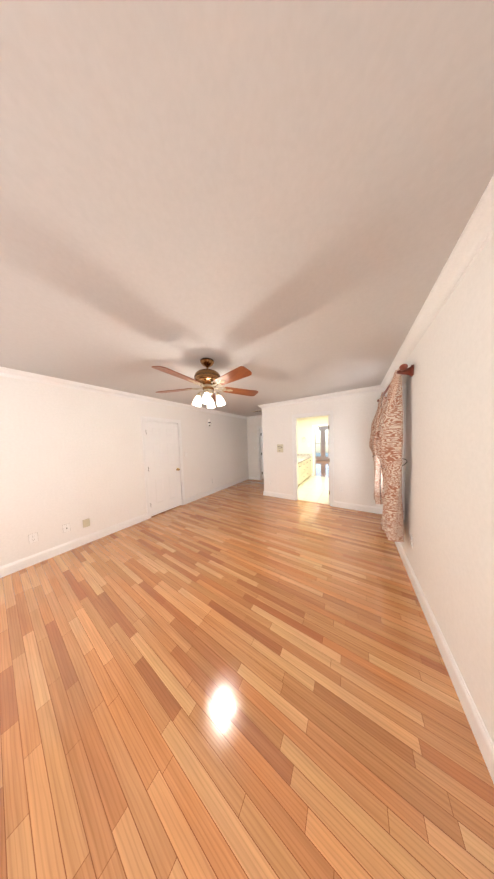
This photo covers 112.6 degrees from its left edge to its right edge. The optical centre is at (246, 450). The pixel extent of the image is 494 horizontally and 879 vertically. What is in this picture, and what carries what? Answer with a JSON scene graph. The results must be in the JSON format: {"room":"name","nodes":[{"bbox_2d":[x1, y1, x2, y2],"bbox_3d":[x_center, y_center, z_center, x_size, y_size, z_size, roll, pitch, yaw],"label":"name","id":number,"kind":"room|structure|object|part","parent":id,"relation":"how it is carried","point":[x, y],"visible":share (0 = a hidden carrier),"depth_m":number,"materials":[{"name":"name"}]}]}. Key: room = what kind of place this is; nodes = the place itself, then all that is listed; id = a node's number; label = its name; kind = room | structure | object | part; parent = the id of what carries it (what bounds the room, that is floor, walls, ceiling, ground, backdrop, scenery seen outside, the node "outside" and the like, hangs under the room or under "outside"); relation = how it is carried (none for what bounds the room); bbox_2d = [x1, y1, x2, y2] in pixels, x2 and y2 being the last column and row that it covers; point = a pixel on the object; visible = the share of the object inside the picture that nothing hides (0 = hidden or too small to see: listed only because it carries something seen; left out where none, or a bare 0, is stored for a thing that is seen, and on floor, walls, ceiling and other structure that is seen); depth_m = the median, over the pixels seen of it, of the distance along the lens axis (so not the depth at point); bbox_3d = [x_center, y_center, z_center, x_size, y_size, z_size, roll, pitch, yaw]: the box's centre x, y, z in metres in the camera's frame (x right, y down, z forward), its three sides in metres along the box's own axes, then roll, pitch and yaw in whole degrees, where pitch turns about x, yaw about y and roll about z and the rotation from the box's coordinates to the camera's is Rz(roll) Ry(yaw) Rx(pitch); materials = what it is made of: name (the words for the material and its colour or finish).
{"room":"empty living room","nodes":[
{"label":"empty living room","id":0,"kind":"room"},
{"bbox_2d":[0,376,261,566],"bbox_3d":[-0.009,-0.072,6.768,0.120,2.520,14.500,0,3,32],"label":"wall","id":1,"kind":"structure","parent":0,"point":[73,457],"depth_m":2.58,"materials":[{"name":"paint"}]},
{"bbox_2d":[28,532,37,543],"bbox_3d":[-2.842,1.171,2.191,0.009,0.119,0.076,0,3,32],"label":"electrical outlet","id":2,"kind":"object","parent":1,"relation":"attached to","point":[33,538],"visible":1,"depth_m":2.19,"materials":[{"name":"white plastic"}]},
{"bbox_2d":[62,523,70,532],"bbox_3d":[-2.676,1.158,2.445,0.016,0.119,0.076,0,3,32],"label":"outlet","id":3,"kind":"object","parent":1,"relation":"attached to","point":[66,527],"visible":1,"depth_m":2.44,"materials":[{"name":"white plastic"}]},
{"bbox_2d":[0,513,147,577],"bbox_3d":[-2.888,1.463,2.112,0.016,0.130,3.084,0,3,32],"label":"baseboard","id":4,"kind":"structure","parent":1,"relation":"attached to","point":[10,568],"depth_m":2.42,"materials":[{"name":"paint"}]},
{"bbox_2d":[82,518,89,527],"bbox_3d":[-2.565,1.164,2.630,0.006,0.124,0.082,0,3,32],"label":"switch plate","id":5,"kind":"object","parent":1,"relation":"attached to","point":[86,522],"visible":1,"depth_m":2.63,"materials":[{"name":"beige plastic"}]},
{"bbox_2d":[0,366,247,417],"bbox_3d":[-1.880,-1.065,3.640,0.082,0.090,7.110,0,3,32],"label":"crown molding","id":6,"kind":"structure","parent":1,"relation":"attached to","point":[6,372],"depth_m":2.64,"materials":[{"name":"paint"}]},
{"bbox_2d":[141,416,184,518],"bbox_3d":[-1.910,0.347,3.779,0.162,2.119,0.909,0,3,32],"label":"trim","id":7,"kind":"structure","parent":1,"relation":"attached to","point":[144,441],"depth_m":3.45,"materials":[{"name":"paint"}]},
{"bbox_2d":[145,422,181,515],"bbox_3d":[-1.876,0.386,3.755,0.165,1.998,0.750,0,3,32],"label":"closet door","id":8,"kind":"structure","parent":1,"relation":"in","point":[163,464],"depth_m":3.71,"materials":[{"name":"paint"}]},
{"bbox_2d":[185,476,258,503],"bbox_3d":[-0.558,1.216,5.354,0.467,0.130,3.087,0,3,32],"label":"baseboard","id":9,"kind":"structure","parent":1,"relation":"attached to","point":[200,495],"depth_m":5.14,"materials":[{"name":"paint"}]},
{"bbox_2d":[0,460,493,878],"bbox_3d":[1.411,1.233,5.960,5.340,0.100,14.500,0,3,32],"label":"floor","id":10,"kind":"structure","parent":0,"point":[246,679],"depth_m":0.94,"materials":[{"name":"brown wood"}]},
{"bbox_2d":[297,476,329,504],"bbox_3d":[2.507,1.177,5.282,2.522,0.006,3.060,0,3,32],"label":"bathroom tile floor","id":11,"kind":"structure","parent":10,"relation":"on","point":[315,489],"depth_m":4.97,"materials":[{"name":"white tile"}]},
{"bbox_2d":[297,458,310,485],"bbox_3d":[1.812,0.768,5.975,0.593,0.800,2.454,0,3,32],"label":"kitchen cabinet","id":12,"kind":"object","parent":11,"relation":"on","point":[304,466],"depth_m":5.73,"materials":[{"name":"paint"}]},
{"bbox_2d":[297,454,304,461],"bbox_3d":[1.787,0.349,5.955,0.574,0.040,2.464,0,3,32],"label":"countertop","id":13,"kind":"structure","parent":12,"relation":"on","point":[299,459],"depth_m":5.98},
{"bbox_2d":[0,0,493,416],"bbox_3d":[1.321,-1.382,5.826,5.340,0.100,14.500,0,3,32],"label":"ceiling","id":14,"kind":"structure","parent":0,"point":[279,199],"depth_m":0.63,"materials":[{"name":"paint"}]},
{"bbox_2d":[152,358,257,425],"bbox_3d":[-0.475,-0.680,1.964,1.310,0.782,1.285,0,3,32],"label":"ceiling fan","id":15,"kind":"object","parent":14,"relation":"hanging from","point":[207,380],"visible":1,"depth_m":1.90,"materials":[{"name":"brown wood"}]},
{"bbox_3d":[-0.472,-0.839,1.994,0.314,0.228,0.314,0,3,32],"label":"motor","id":16,"kind":"part","parent":15,"relation":"part of","materials":[{"name":"gold metal"}]},
{"bbox_2d":[247,418,261,476],"bbox_3d":[0.686,-0.076,6.372,1.478,2.520,0.120,0,3,32],"label":"wall","id":17,"kind":"structure","parent":0,"point":[252,424],"depth_m":6.58,"materials":[{"name":"paint"}]},
{"bbox_2d":[248,415,261,417],"bbox_3d":[0.587,-1.282,6.227,1.290,0.090,0.082,0,3,32],"label":"crown molding","id":18,"kind":"structure","parent":17,"relation":"attached to","point":[258,416],"depth_m":6.36,"materials":[{"name":"paint"}]},
{"bbox_2d":[257,426,261,479],"bbox_3d":[0.851,0.124,6.282,0.918,2.119,0.162,0,3,32],"label":"trim","id":19,"kind":"structure","parent":17,"relation":"attached to","point":[259,452],"depth_m":6.47,"materials":[{"name":"paint"}]},
{"bbox_2d":[261,429,263,478],"bbox_3d":[0.676,0.137,6.900,0.276,1.998,0.743,0,3,32],"label":"hall door","id":20,"kind":"structure","parent":17,"relation":"in","point":[262,454],"depth_m":6.56,"materials":[{"name":"paint"}]},
{"bbox_2d":[297,415,328,475],"bbox_3d":[3.251,-0.168,6.454,2.522,2.520,0.004,0,3,32],"label":"wall","id":21,"kind":"structure","parent":0,"point":[304,427],"depth_m":6.89,"materials":[{"name":"paint"}]},
{"bbox_2d":[301,454,311,457],"bbox_3d":[2.448,0.204,6.975,0.554,0.100,0.020,0,3,32],"label":"backsplash","id":22,"kind":"structure","parent":21,"relation":"attached to","point":[302,455],"depth_m":6.84,"materials":[{"name":"white tile"}]},
{"bbox_2d":[318,426,327,458],"bbox_3d":[5.631,-0.517,11.685,4.120,2.520,0.120,0,3,32],"label":"wall","id":23,"kind":"structure","parent":0,"point":[322,437],"depth_m":11.75,"materials":[{"name":"paint"}]},
{"bbox_2d":[315,428,322,458],"bbox_3d":[5.160,-0.468,11.969,0.630,2.185,0.148,0,3,32],"label":"window","id":24,"kind":"structure","parent":23,"relation":"in","point":[318,444],"depth_m":11.97,"materials":[{"name":"glass"}]},
{"bbox_2d":[323,428,327,458],"bbox_3d":[5.714,-0.469,11.617,0.630,2.185,0.148,0,3,32],"label":"window","id":25,"kind":"structure","parent":23,"relation":"in","point":[325,443],"depth_m":11.70,"materials":[{"name":"glass"}]},
{"bbox_2d":[262,390,384,507],"bbox_3d":[1.594,0.017,3.961,2.642,2.520,0.120,0,3,32],"label":"wall","id":26,"kind":"structure","parent":0,"point":[353,416],"depth_m":3.60,"materials":[{"name":"paint"}]},
{"bbox_2d":[264,491,292,499],"bbox_3d":[0.849,1.215,4.442,0.812,0.130,0.016,0,3,32],"label":"baseboard","id":27,"kind":"structure","parent":26,"relation":"attached to","point":[278,495],"depth_m":4.43,"materials":[{"name":"paint"}]},
{"bbox_2d":[277,444,282,451],"bbox_3d":[0.873,-0.046,4.338,0.169,0.209,0.010,0,3,32],"label":"switch panel","id":28,"kind":"object","parent":26,"relation":"attached to","point":[279,447],"visible":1,"depth_m":4.34,"materials":[{"name":"beige plastic"}]},
{"bbox_2d":[292,410,333,506],"bbox_3d":[1.582,0.197,3.982,0.921,2.159,0.162,0,3,32],"label":"trim","id":29,"kind":"structure","parent":26,"relation":"attached to","point":[294,446],"depth_m":3.87,"materials":[{"name":"paint"}]},
{"bbox_2d":[259,385,379,408],"bbox_3d":[1.422,-1.189,3.863,2.624,0.090,0.082,0,3,32],"label":"crown molding","id":30,"kind":"structure","parent":26,"relation":"attached to","point":[373,388],"depth_m":3.65,"materials":[{"name":"paint"}]},
{"bbox_2d":[328,416,329,502],"bbox_3d":[2.123,0.208,4.162,0.165,2.038,0.762,0,3,32],"label":"bathroom door","id":31,"kind":"structure","parent":26,"relation":"in","point":[329,459],"depth_m":3.85,"materials":[{"name":"paint"}]},
{"bbox_2d":[334,501,382,513],"bbox_3d":[2.324,1.213,3.504,0.842,0.130,0.016,0,3,32],"label":"baseboard","id":32,"kind":"structure","parent":26,"relation":"attached to","point":[365,508],"depth_m":3.47,"materials":[{"name":"paint"}]},
{"bbox_2d":[385,234,493,743],"bbox_3d":[3.568,-0.078,4.492,0.120,2.520,14.500,0,3,32],"label":"wall","id":33,"kind":"structure","parent":0,"point":[449,499],"depth_m":0.98,"materials":[{"name":"paint"}]},
{"bbox_2d":[369,364,413,541],"bbox_3d":[2.045,0.009,2.493,0.303,1.916,1.832,0,3,32],"label":"curtain","id":34,"kind":"object","parent":33,"relation":"attached to","point":[386,442],"visible":1,"depth_m":1.82,"materials":[{"name":"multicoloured fabric"}]},
{"bbox_3d":[2.348,-0.025,2.961,0.217,1.915,0.499,0,3,32],"label":"panel","id":35,"kind":"part","parent":34,"relation":"part of","materials":[{"name":"fabric"}]},
{"bbox_3d":[2.089,-0.876,2.400,0.127,0.108,1.832,0,3,32],"label":"rod","id":36,"kind":"part","parent":34,"relation":"part of","materials":[{"name":"brown wood"}]},
{"bbox_2d":[402,384,406,519],"bbox_3d":[2.224,0.003,2.408,0.148,1.625,1.170,0,3,32],"label":"window","id":37,"kind":"structure","parent":33,"relation":"in","point":[404,390],"depth_m":1.97,"materials":[{"name":"paint"}]},
{"bbox_2d":[410,534,412,547],"bbox_3d":[1.753,0.966,1.757,0.009,0.119,0.076,0,3,32],"label":"electrical outlet","id":38,"kind":"object","parent":33,"relation":"attached to","point":[411,540],"visible":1,"depth_m":1.75,"materials":[{"name":"white plastic"}]},
{"bbox_2d":[380,174,493,389],"bbox_3d":[1.111,-1.023,0.820,0.082,0.090,5.560,0,3,32],"label":"crown molding","id":39,"kind":"structure","parent":33,"relation":"attached to","point":[475,236],"depth_m":0.94,"materials":[{"name":"paint"}]},
{"bbox_2d":[395,542,493,782],"bbox_3d":[1.221,1.383,0.926,0.016,0.130,5.560,0,3,32],"label":"baseboard","id":40,"kind":"structure","parent":33,"relation":"attached to","point":[480,733],"depth_m":0.98,"materials":[{"name":"paint"}]},
{"bbox_3d":[2.610,-0.170,6.935,4.120,2.520,0.120,0,3,32],"label":"wall","id":41,"kind":"structure","parent":0,"visible":0},
{"bbox_2d":[312,424,327,475],"bbox_3d":[3.140,0.029,6.612,0.918,2.119,0.162,0,3,32],"label":"trim","id":42,"kind":"structure","parent":41,"relation":"attached to","point":[314,460],"depth_m":6.76,"materials":[{"name":"paint"}]}
]}

